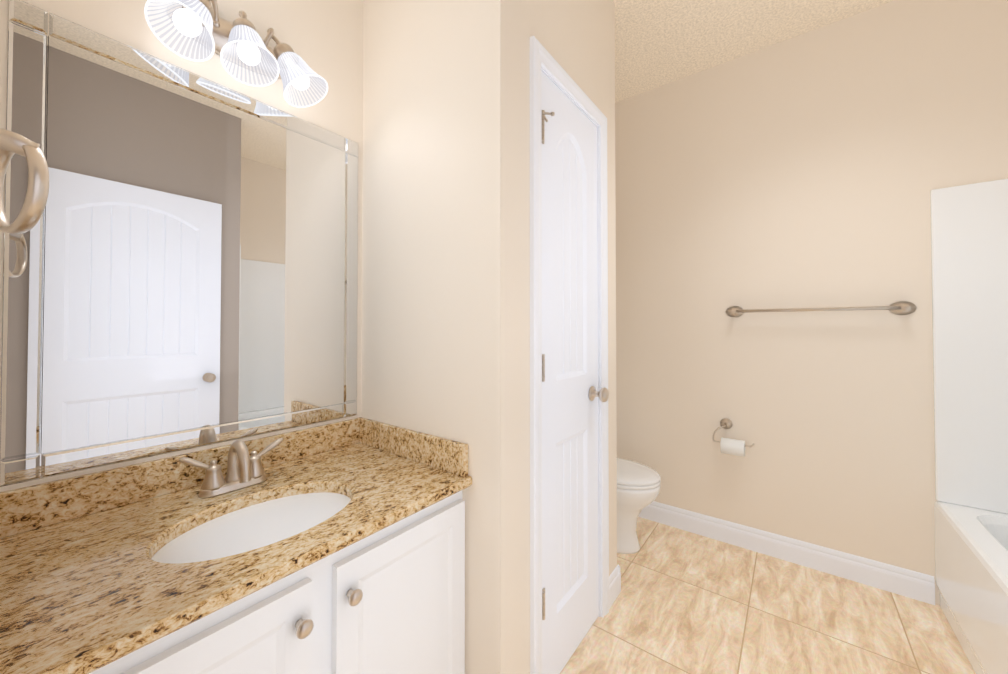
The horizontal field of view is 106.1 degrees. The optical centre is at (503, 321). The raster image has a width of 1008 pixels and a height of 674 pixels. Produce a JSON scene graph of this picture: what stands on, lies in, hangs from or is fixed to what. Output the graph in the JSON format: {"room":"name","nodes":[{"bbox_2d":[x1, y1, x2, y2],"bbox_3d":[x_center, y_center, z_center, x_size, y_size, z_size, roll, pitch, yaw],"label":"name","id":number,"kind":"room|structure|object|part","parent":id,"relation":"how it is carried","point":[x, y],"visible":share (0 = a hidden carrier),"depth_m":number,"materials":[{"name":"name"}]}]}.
{"room":"bathroom","nodes":[
{"label":"bathroom","id":0,"kind":"room"},
{"bbox_2d":[0,0,363,491],"bbox_3d":[-0.403,-0.130,1.809,0.100,2.790,2.685,-1,-1,37],"label":"wall","id":1,"kind":"structure","parent":0,"point":[323,39],"depth_m":1.28,"materials":[{"name":"beige paint"}]},
{"bbox_2d":[0,0,357,486],"bbox_3d":[-0.831,-0.176,1.158,0.009,1.074,0.842,-1,-1,37],"label":"mirror","id":2,"kind":"object","parent":1,"relation":"attached to","point":[180,269],"visible":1,"depth_m":1.02,"materials":[{"name":"clear glass"}]},
{"bbox_2d":[0,418,358,537],"bbox_3d":[-0.833,0.419,1.136,0.019,0.095,0.866,-1,-1,37],"label":"backsplash","id":3,"kind":"structure","parent":1,"relation":"attached to","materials":[{"name":"stone"}]},
{"bbox_2d":[144,0,327,107],"bbox_3d":[-0.756,-0.827,1.119,0.187,0.236,0.452,-1,-1,37],"label":"sconce","id":4,"kind":"object","parent":1,"relation":"attached to","point":[197,30],"visible":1,"depth_m":1.10,"materials":[{"name":"white glass"}]},
{"bbox_3d":[-0.831,-0.790,0.981,0.138,0.150,0.140,-1,-1,37],"label":"lamp shade","id":5,"kind":"part","parent":4,"relation":"part of","materials":[{"name":"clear glass"}]},
{"bbox_3d":[-0.834,-0.802,1.002,0.064,0.092,0.066,-1,-1,37],"label":"bulb","id":6,"kind":"part","parent":4,"relation":"part of","materials":[{"name":"white glass"}]},
{"bbox_3d":[-0.840,-0.897,1.081,0.044,0.074,0.052,-1,-1,37],"label":"arm","id":7,"kind":"part","parent":4,"relation":"part of"},
{"bbox_3d":[-0.791,-0.902,1.147,0.041,0.085,0.012,-1,-1,37],"label":"arm","id":8,"kind":"part","parent":4,"relation":"part of"},
{"bbox_3d":[-0.814,-0.857,1.164,0.040,0.116,0.330,-1,-1,37],"label":"plate","id":9,"kind":"part","parent":4,"relation":"part of","materials":[{"name":"white glass"}]},
{"bbox_3d":[-0.750,-0.804,1.115,0.066,0.095,0.059,-1,-1,37],"label":"bulb","id":10,"kind":"part","parent":4,"relation":"part of","materials":[{"name":"white glass"}]},
{"bbox_3d":[-0.739,-0.794,1.105,0.140,0.144,0.144,-1,-1,37],"label":"lamp shade","id":11,"kind":"part","parent":4,"relation":"part of","materials":[{"name":"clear glass"}]},
{"bbox_3d":[-0.740,-0.895,1.211,0.044,0.074,0.052,-1,-1,37],"label":"arm","id":12,"kind":"part","parent":4,"relation":"part of"},
{"bbox_3d":[-0.664,-0.799,1.224,0.064,0.092,0.066,-1,-1,37],"label":"bulb","id":13,"kind":"part","parent":4,"relation":"part of","materials":[{"name":"white glass"}]},
{"bbox_3d":[-0.644,-0.786,1.227,0.138,0.150,0.140,-1,-1,37],"label":"lamp shade","id":14,"kind":"part","parent":4,"relation":"part of","materials":[{"name":"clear glass"}]},
{"bbox_2d":[361,0,520,673],"bbox_3d":[-0.258,-0.137,1.340,0.700,2.790,0.100,-1,-1,37],"label":"wall","id":15,"kind":"structure","parent":0,"point":[441,238],"depth_m":1.20,"materials":[{"name":"beige paint"}]},
{"bbox_2d":[520,0,536,673],"bbox_3d":[0.040,-0.138,1.237,0.100,2.790,0.098,-1,-1,37],"label":"wall","id":16,"kind":"structure","parent":0,"point":[528,19],"depth_m":1.19,"materials":[{"name":"beige paint"}]},
{"bbox_2d":[537,0,616,575],"bbox_3d":[0.280,-0.134,1.552,0.100,2.790,0.695,-1,-1,37],"label":"wall","id":17,"kind":"structure","parent":0,"point":[607,58],"depth_m":1.70,"materials":[{"name":"beige paint"}]},
{"bbox_2d":[530,35,541,673],"bbox_3d":[0.107,0.169,1.223,0.018,2.174,0.058,-1,-1,37],"label":"trim","id":18,"kind":"structure","parent":17,"relation":"attached to","point":[535,370],"depth_m":1.21,"materials":[{"name":"white wood"}]},
{"bbox_2d":[541,71,598,673],"bbox_3d":[0.248,0.202,1.458,0.035,2.100,0.471,-1,-1,37],"label":"closet door","id":19,"kind":"structure","parent":17,"relation":"in","point":[570,549],"depth_m":1.44,"materials":[{"name":"white wood"}]},
{"bbox_2d":[588,386,608,401],"bbox_3d":[0.393,0.298,1.560,0.069,0.062,0.062,-1,-1,37],"label":"door knob","id":20,"kind":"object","parent":19,"relation":"attached to","point":[602,394],"depth_m":1.55,"materials":[{"name":"silver metal"}]},
{"bbox_2d":[536,39,606,126],"bbox_3d":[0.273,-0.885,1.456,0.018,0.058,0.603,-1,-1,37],"label":"trim","id":21,"kind":"structure","parent":17,"relation":"attached to","point":[559,75],"depth_m":1.41,"materials":[{"name":"white wood"}]},
{"bbox_2d":[597,126,600,616],"bbox_3d":[0.376,0.184,1.673,0.100,2.158,0.018,-1,-1,37],"label":"trim","id":22,"kind":"structure","parent":17,"relation":"attached to","point":[598,358],"depth_m":1.64,"materials":[{"name":"white wood"}]},
{"bbox_2d":[599,119,608,617],"bbox_3d":[0.438,0.176,1.657,0.018,2.174,0.058,-1,-1,37],"label":"trim","id":23,"kind":"structure","parent":17,"relation":"attached to","point":[604,451],"depth_m":1.65,"materials":[{"name":"white wood"}]},
{"bbox_2d":[609,564,620,608],"bbox_3d":[0.500,1.203,1.726,0.013,0.122,0.146,-1,-1,37],"label":"baseboard","id":24,"kind":"structure","parent":17,"relation":"attached to","point":[614,583],"depth_m":1.72,"materials":[{"name":"white wood"}]},
{"bbox_2d":[613,0,893,102],"bbox_3d":[0.406,-1.567,0.647,2.823,0.050,3.785,-1,-1,37],"label":"ceiling","id":25,"kind":"structure","parent":0,"point":[658,43],"depth_m":1.98,"materials":[{"name":"beige paint"}]},
{"bbox_2d":[560,517,975,673],"bbox_3d":[0.406,1.272,0.605,2.823,0.050,3.785,-1,-1,37],"label":"floor","id":26,"kind":"structure","parent":0,"point":[686,602],"depth_m":1.59,"materials":[{"name":"tile"}]},
{"bbox_2d":[0,417,471,673],"bbox_3d":[-0.601,0.790,0.954,0.604,0.926,0.906,-1,-1,37],"label":"bathroom vanity","id":27,"kind":"object","parent":26,"relation":"on","point":[336,548],"visible":1,"depth_m":0.86,"materials":[{"name":"white"}]},
{"bbox_3d":[-0.525,0.825,0.623,0.020,0.585,0.404,-1,-1,37],"label":"door","id":28,"kind":"part","parent":27,"relation":"part of","materials":[{"name":"white wood"}]},
{"bbox_2d":[179,438,282,497],"bbox_3d":[-0.732,0.397,1.056,0.128,0.137,0.245,-1,-1,37],"label":"faucet","id":29,"kind":"object","parent":27,"relation":"on","point":[246,477],"depth_m":1.04,"materials":[{"name":"silver metal"}]},
{"bbox_3d":[-0.398,0.604,0.751,0.032,0.033,0.033,-1,-1,37],"label":"knob","id":30,"kind":"part","parent":27,"relation":"part of","materials":[{"name":"silver metal"}]},
{"bbox_3d":[-0.332,0.606,0.837,0.032,0.033,0.033,-1,-1,37],"label":"knob","id":31,"kind":"part","parent":27,"relation":"part of","materials":[{"name":"silver metal"}]},
{"bbox_3d":[-0.248,0.831,0.987,0.020,0.585,0.404,-1,-1,37],"label":"door","id":32,"kind":"part","parent":27,"relation":"part of","materials":[{"name":"white wood"}]},
{"bbox_2d":[617,457,660,553],"bbox_3d":[0.529,0.872,2.274,0.778,0.800,0.470,-1,-1,37],"label":"toilet","id":33,"kind":"object","parent":26,"relation":"on","point":[638,487],"visible":0.27,"depth_m":2.06,"materials":[{"name":"white ceramic"}]},
{"bbox_3d":[0.649,0.875,2.183,0.477,0.019,0.376,-1,-1,37],"label":"seat","id":34,"kind":"part","parent":33,"relation":"part of","materials":[{"name":"white ceramic"}]},
{"bbox_3d":[0.649,0.849,2.183,0.477,0.028,0.376,-1,-1,37],"label":"lid","id":35,"kind":"part","parent":33,"relation":"part of","materials":[{"name":"white ceramic"}]},
{"bbox_2d":[930,178,1007,673],"bbox_3d":[1.780,0.322,0.886,0.758,1.858,1.491,-1,-1,37],"label":"bathtub","id":36,"kind":"object","parent":26,"relation":"on","point":[969,241],"visible":1,"depth_m":1.61,"materials":[{"name":"white plastic"}]},
{"bbox_2d":[615,0,1007,604],"bbox_3d":[1.523,-0.126,2.091,2.823,2.790,0.100,-1,-1,37],"label":"wall","id":37,"kind":"structure","parent":0,"point":[812,168],"depth_m":1.99,"materials":[{"name":"beige paint"}]},
{"bbox_2d":[712,418,753,456],"bbox_3d":[1.284,0.649,2.124,0.202,0.182,0.118,-1,-1,37],"label":"paper holder","id":38,"kind":"object","parent":37,"relation":"attached to","point":[732,446],"visible":1,"depth_m":2.10,"materials":[{"name":"white paper"}]},
{"bbox_3d":[1.282,0.636,2.122,0.202,0.102,0.033,-1,-1,37],"label":"rod","id":39,"kind":"part","parent":38,"relation":"part of","materials":[{"name":"silver metal"}]},
{"bbox_2d":[638,501,934,604],"bbox_3d":[1.185,1.211,2.257,1.859,0.122,0.013,-1,-1,37],"label":"baseboard","id":40,"kind":"structure","parent":37,"relation":"attached to","point":[915,585],"depth_m":1.97,"materials":[{"name":"white wood"}]},
{"bbox_2d":[726,301,915,316],"bbox_3d":[1.570,-0.061,1.945,0.762,0.065,0.073,-1,-1,37],"label":"towel rail","id":41,"kind":"object","parent":37,"relation":"attached to","point":[902,308],"visible":1,"depth_m":1.85,"materials":[{"name":"silver metal"}]},
{"bbox_3d":[1.303,-0.058,2.149,0.090,0.065,0.073,-1,-1,37],"label":"post","id":42,"kind":"part","parent":41,"relation":"part of","materials":[{"name":"silver metal"}]},
{"bbox_3d":[1.837,-0.064,1.741,0.090,0.065,0.073,-1,-1,37],"label":"post","id":43,"kind":"part","parent":41,"relation":"part of","materials":[{"name":"silver metal"}]},
{"bbox_3d":[-0.788,-0.150,0.477,0.903,2.790,0.100,-1,-1,37],"label":"wall","id":44,"kind":"structure","parent":0,"visible":0},
{"bbox_2d":[0,128,48,233],"bbox_3d":[-0.751,-0.210,0.567,0.141,0.152,0.086,-1,-1,37],"label":"towel ring","id":45,"kind":"object","parent":44,"relation":"attached to","point":[35,201],"visible":1,"depth_m":0.56,"materials":[{"name":"silver metal"}]},
{"bbox_3d":[-0.722,-0.260,0.547,0.028,0.035,0.066,-1,-1,37],"label":"arm","id":46,"kind":"part","parent":45,"relation":"part of"}
]}

